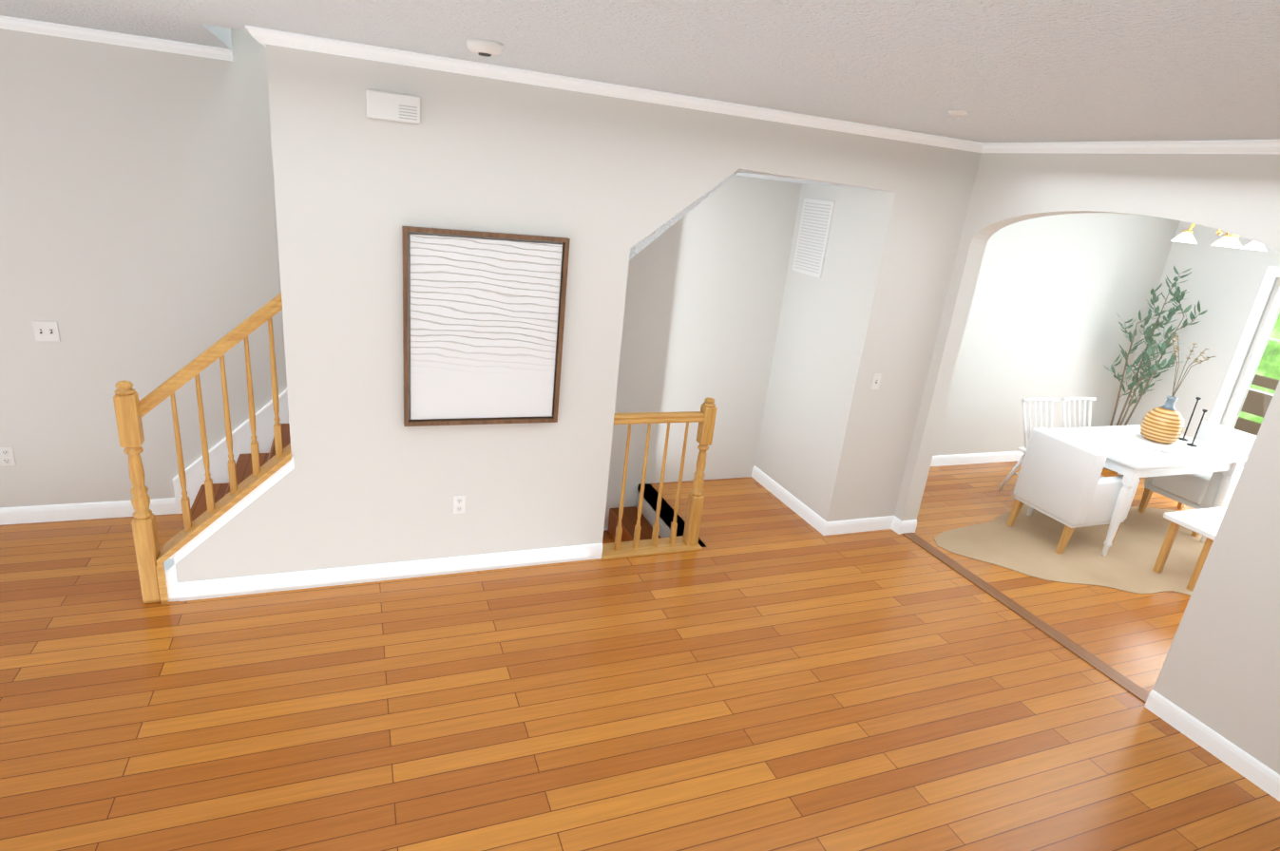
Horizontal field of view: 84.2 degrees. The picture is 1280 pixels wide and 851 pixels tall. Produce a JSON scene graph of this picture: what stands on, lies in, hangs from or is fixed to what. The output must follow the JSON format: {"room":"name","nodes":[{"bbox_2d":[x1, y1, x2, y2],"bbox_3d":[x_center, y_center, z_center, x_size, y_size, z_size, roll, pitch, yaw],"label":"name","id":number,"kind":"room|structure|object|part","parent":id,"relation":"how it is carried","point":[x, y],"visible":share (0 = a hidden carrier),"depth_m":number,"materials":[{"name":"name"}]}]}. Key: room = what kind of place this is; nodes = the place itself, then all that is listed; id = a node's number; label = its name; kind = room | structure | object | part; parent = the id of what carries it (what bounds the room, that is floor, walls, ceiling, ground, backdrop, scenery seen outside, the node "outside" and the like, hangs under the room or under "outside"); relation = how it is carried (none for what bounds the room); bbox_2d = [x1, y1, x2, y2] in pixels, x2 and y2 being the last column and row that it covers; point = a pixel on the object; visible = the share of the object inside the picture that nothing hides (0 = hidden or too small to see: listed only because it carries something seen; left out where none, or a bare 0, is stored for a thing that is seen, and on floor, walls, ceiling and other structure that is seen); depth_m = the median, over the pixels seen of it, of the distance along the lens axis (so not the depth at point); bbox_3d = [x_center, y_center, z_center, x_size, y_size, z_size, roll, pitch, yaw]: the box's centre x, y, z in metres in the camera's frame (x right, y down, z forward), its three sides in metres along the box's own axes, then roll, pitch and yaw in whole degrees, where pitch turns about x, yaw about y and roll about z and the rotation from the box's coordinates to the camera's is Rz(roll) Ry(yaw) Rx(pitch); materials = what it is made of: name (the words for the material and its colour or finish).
{"room":"living room","nodes":[
{"label":"living room","id":0,"kind":"room"},
{"bbox_2d":[174,43,981,582],"bbox_3d":[-0.090,-0.492,4.162,4.852,8.000,0.120,-2,20,-22],"label":"wall","id":1,"kind":"structure","parent":0,"point":[602,184],"depth_m":3.80,"materials":[{"name":"white paint"}]},
{"bbox_2d":[177,543,602,601],"bbox_3d":[-1.317,0.831,4.097,2.313,0.105,0.014,-2,20,-22],"label":"baseboard","id":2,"kind":"structure","parent":1,"relation":"attached to","point":[360,574],"depth_m":4.03,"materials":[{"name":"white wood"}]},
{"bbox_2d":[365,90,420,123],"bbox_3d":[-1.134,-1.466,3.260,0.233,0.115,0.046,-2,20,-22],"label":"door chime","id":3,"kind":"object","parent":1,"relation":"attached to","point":[391,106],"visible":0.98,"depth_m":3.24,"materials":[{"name":"white plastic"}]},
{"bbox_2d":[453,495,465,514],"bbox_3d":[-1.037,0.454,4.068,0.070,0.115,0.009,-2,20,-22],"label":"electrical outlet","id":4,"kind":"object","parent":1,"relation":"attached to","point":[459,504],"visible":1,"depth_m":4.07,"materials":[{"name":"white plastic"}]},
{"bbox_2d":[401,226,570,426],"bbox_3d":[-0.818,-0.497,3.767,0.836,1.029,0.044,-2,20,-22],"label":"framed painting","id":5,"kind":"object","parent":1,"relation":"attached to","point":[485,321],"visible":0.92,"depth_m":3.75,"materials":[{"name":"white paper"}]},
{"bbox_2d":[245,25,984,152],"bbox_3d":[0.231,-1.702,3.721,4.053,0.052,0.076,-2,20,-22],"label":"crown molding","id":6,"kind":"structure","parent":1,"relation":"attached to","point":[273,37],"depth_m":3.50,"materials":[{"name":"white wood"}]},
{"bbox_2d":[824,515,898,535],"bbox_3d":[1.645,0.745,5.270,0.600,0.105,0.020,-2,20,-22],"label":"baseboard","id":7,"kind":"structure","parent":1,"relation":"attached to","point":[837,527],"depth_m":5.27,"materials":[{"name":"white wood"}]},
{"bbox_2d":[870,373,881,389],"bbox_3d":[1.621,-0.301,4.857,0.070,0.115,0.015,-2,20,-22],"label":"light switch","id":8,"kind":"object","parent":1,"relation":"attached to","point":[876,380],"visible":1,"depth_m":4.86,"materials":[{"name":"white plastic"}]},
{"bbox_2d":[0,28,1180,531],"bbox_3d":[-1.305,-0.829,4.760,14.150,8.000,0.150,-2,20,-22],"label":"wall","id":9,"kind":"structure","parent":0,"point":[139,247],"depth_m":4.25,"materials":[{"name":"white paint"}]},
{"bbox_2d":[0,447,16,466],"bbox_3d":[-3.665,0.179,4.097,0.070,0.115,0.009,-2,20,-22],"label":"electrical outlet","id":10,"kind":"object","parent":9,"relation":"attached to","point":[7,456],"visible":1,"depth_m":4.10,"materials":[{"name":"white plastic"}]},
{"bbox_2d":[31,321,60,342],"bbox_3d":[-3.321,-0.525,3.960,0.115,0.115,0.015,-2,20,-22],"label":"switch plate","id":11,"kind":"object","parent":9,"relation":"attached to","point":[47,331],"visible":1,"depth_m":3.96,"materials":[{"name":"white plastic"}]},
{"bbox_2d":[0,497,176,525],"bbox_3d":[-5.399,0.585,3.542,5.267,0.105,0.014,-2,20,-22],"label":"baseboard","id":12,"kind":"structure","parent":9,"relation":"attached to","point":[158,506],"depth_m":4.32,"materials":[{"name":"white wood"}]},
{"bbox_2d":[0,15,233,61],"bbox_3d":[-4.883,-1.916,2.753,5.780,0.052,0.066,-2,20,-22],"label":"crown molding","id":13,"kind":"structure","parent":9,"relation":"attached to","point":[6,22],"depth_m":3.61,"materials":[{"name":"white wood"}]},
{"bbox_2d":[930,451,1024,466],"bbox_3d":[3.057,0.334,6.899,4.230,0.105,0.014,-2,20,-22],"label":"baseboard","id":14,"kind":"structure","parent":9,"relation":"attached to","point":[1009,456],"depth_m":7.00,"materials":[{"name":"white wood"}]},
{"bbox_2d":[0,460,1279,850],"bbox_3d":[-0.436,1.480,2.744,13.850,0.060,5.543,-2,20,-22],"label":"floor","id":15,"kind":"structure","parent":0,"point":[764,670],"depth_m":3.27,"materials":[{"name":"brown wood"}]},
{"bbox_2d":[113,292,661,605],"bbox_3d":[-0.705,-0.218,4.536,4.233,5.485,1.081,-2,20,-22],"label":"staircase","id":16,"kind":"structure","parent":15,"relation":"on","point":[231,475],"depth_m":3.61,"materials":[{"name":"brown wood"}]},
{"bbox_3d":[-0.886,-1.379,3.578,3.013,2.715,0.178,-2,20,-22],"label":"handrail","id":17,"kind":"part","parent":16,"relation":"part of","materials":[{"name":"brown wood"}]},
{"bbox_2d":[601,397,717,559],"bbox_3d":[0.111,0.326,4.561,0.710,1.052,0.180,-2,20,-22],"label":"railing","id":18,"kind":"object","parent":15,"relation":"on","point":[704,417],"visible":1,"depth_m":4.60,"materials":[{"name":"brown wood"}]},
{"bbox_2d":[902,533,1149,703],"bbox_3d":[2.350,1.129,4.525,0.100,0.006,1.900,-2,20,-22],"label":"trim","id":19,"kind":"structure","parent":15,"relation":"on","point":[1110,673],"depth_m":4.32,"materials":[{"name":"brown wood"}]},
{"bbox_2d":[998,398,1058,490],"bbox_3d":[3.563,0.244,6.147,0.482,0.848,0.571,-2,20,-22],"label":"spindle chair","id":20,"kind":"object","parent":15,"relation":"on","point":[1024,448],"visible":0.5,"depth_m":6.24,"materials":[{"name":"white paint"}]},
{"bbox_2d":[934,503,1204,595],"bbox_3d":[3.806,0.924,5.576,3.303,0.005,1.795,-2,20,-22],"label":"cowhide rug","id":21,"kind":"object","parent":15,"relation":"on","point":[1025,544],"visible":0.5,"depth_m":5.33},
{"bbox_2d":[1007,427,1139,554],"bbox_3d":[3.340,0.479,5.440,0.600,0.825,0.550,-2,20,-22],"label":"armchair","id":22,"kind":"object","parent":21,"relation":"on","point":[1061,479],"visible":0.88,"depth_m":5.22,"materials":[{"name":"white fabric"}]},
{"bbox_2d":[1061,397,1122,476],"bbox_3d":[4.019,0.231,6.328,0.482,0.848,0.571,-2,20,-22],"label":"spindle chair","id":23,"kind":"object","parent":21,"relation":"on","point":[1074,399],"visible":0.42,"depth_m":6.42,"materials":[{"name":"white paint"}]},
{"bbox_2d":[1027,424,1247,556],"bbox_3d":[3.941,0.491,5.702,1.280,0.755,0.780,-2,20,-22],"label":"dining table","id":24,"kind":"object","parent":21,"relation":"on","point":[1133,457],"visible":0.77,"depth_m":5.38,"materials":[{"name":"white paint"}]},
{"bbox_2d":[1150,445,1183,453],"bbox_3d":[4.024,0.175,5.405,0.232,0.047,0.119,-2,20,-22],"label":"coral","id":25,"kind":"object","parent":24,"relation":"on","point":[1167,449],"visible":1,"depth_m":5.38,"materials":[{"name":"white paint"}]},
{"bbox_2d":[1140,331,1215,444],"bbox_3d":[4.178,-0.285,5.545,0.355,0.854,0.355,-2,20,-22],"label":"jug vase","id":26,"kind":"object","parent":24,"relation":"on","point":[1164,424],"visible":1,"depth_m":5.54,"materials":[{"name":"yellow ceramic"}]},
{"bbox_2d":[1178,397,1201,441],"bbox_3d":[4.445,-0.054,5.719,0.070,0.360,0.070,-2,20,-22],"label":"candlestick","id":27,"kind":"object","parent":24,"relation":"on","point":[1197,399],"visible":0.94,"depth_m":5.73,"materials":[{"name":"black metal"}]},
{"bbox_2d":[1186,409,1207,447],"bbox_3d":[4.411,0.017,5.595,0.070,0.300,0.070,-2,20,-22],"label":"candlestick","id":28,"kind":"object","parent":24,"relation":"on","point":[1193,442],"visible":0.98,"depth_m":5.60,"materials":[{"name":"black metal"}]},
{"bbox_2d":[1152,506,1227,592],"bbox_3d":[4.199,0.879,5.120,0.950,0.455,0.360,-2,20,-22],"label":"bench","id":29,"kind":"object","parent":21,"relation":"on","point":[1206,523],"visible":0.35,"depth_m":4.99,"materials":[{"name":"white paint"}]},
{"bbox_2d":[1138,420,1256,537],"bbox_3d":[4.760,0.441,5.994,0.600,0.825,0.550,-2,20,-22],"label":"armchair","id":30,"kind":"object","parent":21,"relation":"on","point":[1196,490],"visible":0.42,"depth_m":5.89,"materials":[{"name":"white fabric"}]},
{"bbox_2d":[1103,266,1207,471],"bbox_3d":[4.871,-0.518,6.923,0.733,2.059,0.571,-2,20,-22],"label":"plant","id":31,"kind":"object","parent":15,"relation":"on","point":[1144,356],"visible":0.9,"depth_m":6.78,"materials":[{"name":"green plant"}]},
{"bbox_2d":[0,0,1279,143],"bbox_3d":[-0.018,-2.424,1.399,13.850,2.760,5.543,-2,20,-22],"label":"ceiling","id":32,"kind":"structure","parent":0,"point":[1060,70],"depth_m":2.38,"materials":[{"name":"white paint"}]},
{"bbox_2d":[466,38,503,57],"bbox_3d":[-0.600,-1.457,2.739,0.140,0.046,0.140,-2,20,-22],"label":"smoke detector","id":33,"kind":"object","parent":32,"relation":"attached to","point":[485,47],"visible":1,"depth_m":2.69,"materials":[{"name":"white plastic"}]},
{"bbox_2d":[947,110,968,115],"bbox_3d":[1.441,-1.417,3.212,0.090,0.016,0.090,-2,20,-22],"label":"detector","id":34,"kind":"object","parent":32,"relation":"attached to","point":[958,112],"visible":1,"depth_m":3.19,"materials":[{"name":"white plastic"}]},
{"bbox_2d":[1170,223,1267,251],"bbox_3d":[4.211,-1.539,5.117,0.587,0.463,0.564,-2,20,-22],"label":"chandelier","id":35,"kind":"object","parent":32,"relation":"hanging from","point":[1226,240],"visible":0.56,"depth_m":5.07,"materials":[{"name":"gold metal"}]},
{"bbox_2d":[635,483,684,537],"bbox_3d":[0.069,1.851,5.741,0.100,2.600,0.933,-2,20,-22],"label":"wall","id":36,"kind":"structure","parent":0,"point":[648,512],"depth_m":5.44,"materials":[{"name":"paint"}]},
{"bbox_2d":[629,169,860,260],"bbox_3d":[-0.145,-0.818,4.617,3.100,1.860,0.933,-2,20,-22],"label":"ceiling","id":37,"kind":"structure","parent":0,"point":[640,246],"depth_m":4.10,"materials":[{"name":"white paint"}]},
{"bbox_2d":[755,183,882,514],"bbox_3d":[1.467,-1.941,4.839,0.120,5.400,0.933,-2,20,-22],"label":"wall","id":38,"kind":"structure","parent":0,"point":[815,329],"depth_m":5.23,"materials":[{"name":"white paint"}]},
{"bbox_2d":[751,465,828,535],"bbox_3d":[1.161,0.574,5.614,0.014,0.105,1.067,-2,20,-22],"label":"baseboard","id":39,"kind":"structure","parent":38,"relation":"attached to","point":[802,510],"depth_m":5.54,"materials":[{"name":"white wood"}]},
{"bbox_2d":[792,198,835,278],"bbox_3d":[1.266,-1.381,5.202,0.014,0.530,0.370,-2,20,-22],"label":"air vent","id":40,"kind":"object","parent":38,"relation":"in","point":[813,232],"visible":0.98,"depth_m":5.18,"materials":[{"name":"white plastic"}]},
{"bbox_2d":[894,152,1279,775],"bbox_3d":[2.921,0.204,3.016,0.140,2.840,4.490,-2,20,-22],"label":"wall","id":41,"kind":"structure","parent":0,"point":[1219,672],"depth_m":3.39,"materials":[{"name":"white paint"}]},
{"bbox_2d":[980,139,1279,153],"bbox_3d":[2.956,-1.009,2.558,0.066,0.052,4.490,-2,20,-22],"label":"crown molding","id":42,"kind":"structure","parent":41,"relation":"attached to","point":[1232,146],"depth_m":3.56,"materials":[{"name":"white wood"}]},
{"bbox_2d":[1144,689,1279,802],"bbox_3d":[3.066,1.829,2.565,0.014,0.105,2.500,-2,20,-22],"label":"baseboard","id":43,"kind":"structure","parent":41,"relation":"attached to","point":[1226,752],"depth_m":3.36,"materials":[{"name":"white wood"}]},
{"bbox_2d":[1112,221,1279,439],"bbox_3d":[6.187,-0.102,4.921,0.150,2.840,5.693,-2,20,-22],"label":"wall","id":44,"kind":"structure","parent":0,"point":[1222,285],"depth_m":6.74,"materials":[{"name":"white paint"}]},
{"bbox_2d":[1208,266,1279,435],"bbox_3d":[5.841,-0.057,5.737,0.143,2.155,2.000,-2,20,-22],"label":"window","id":45,"kind":"structure","parent":44,"relation":"attached to","point":[1257,311],"depth_m":6.42,"materials":[{"name":"white"}]},
{"label":"outside","id":46,"kind":"structure","parent":0,"visible":0},
{"bbox_2d":[1234,374,1279,436],"bbox_3d":[6.691,0.712,5.677,1.300,1.120,7.500,-2,20,-22],"label":"rail","id":47,"kind":"object","parent":46,"relation":"attached to","point":[1258,396],"depth_m":7.51,"materials":[{"name":"brown wood"}]},
{"bbox_2d":[1238,313,1279,423],"bbox_3d":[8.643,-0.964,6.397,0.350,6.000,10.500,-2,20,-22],"label":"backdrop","id":48,"kind":"structure","parent":46,"point":[1270,366],"depth_m":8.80,"materials":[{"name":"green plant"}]}
]}

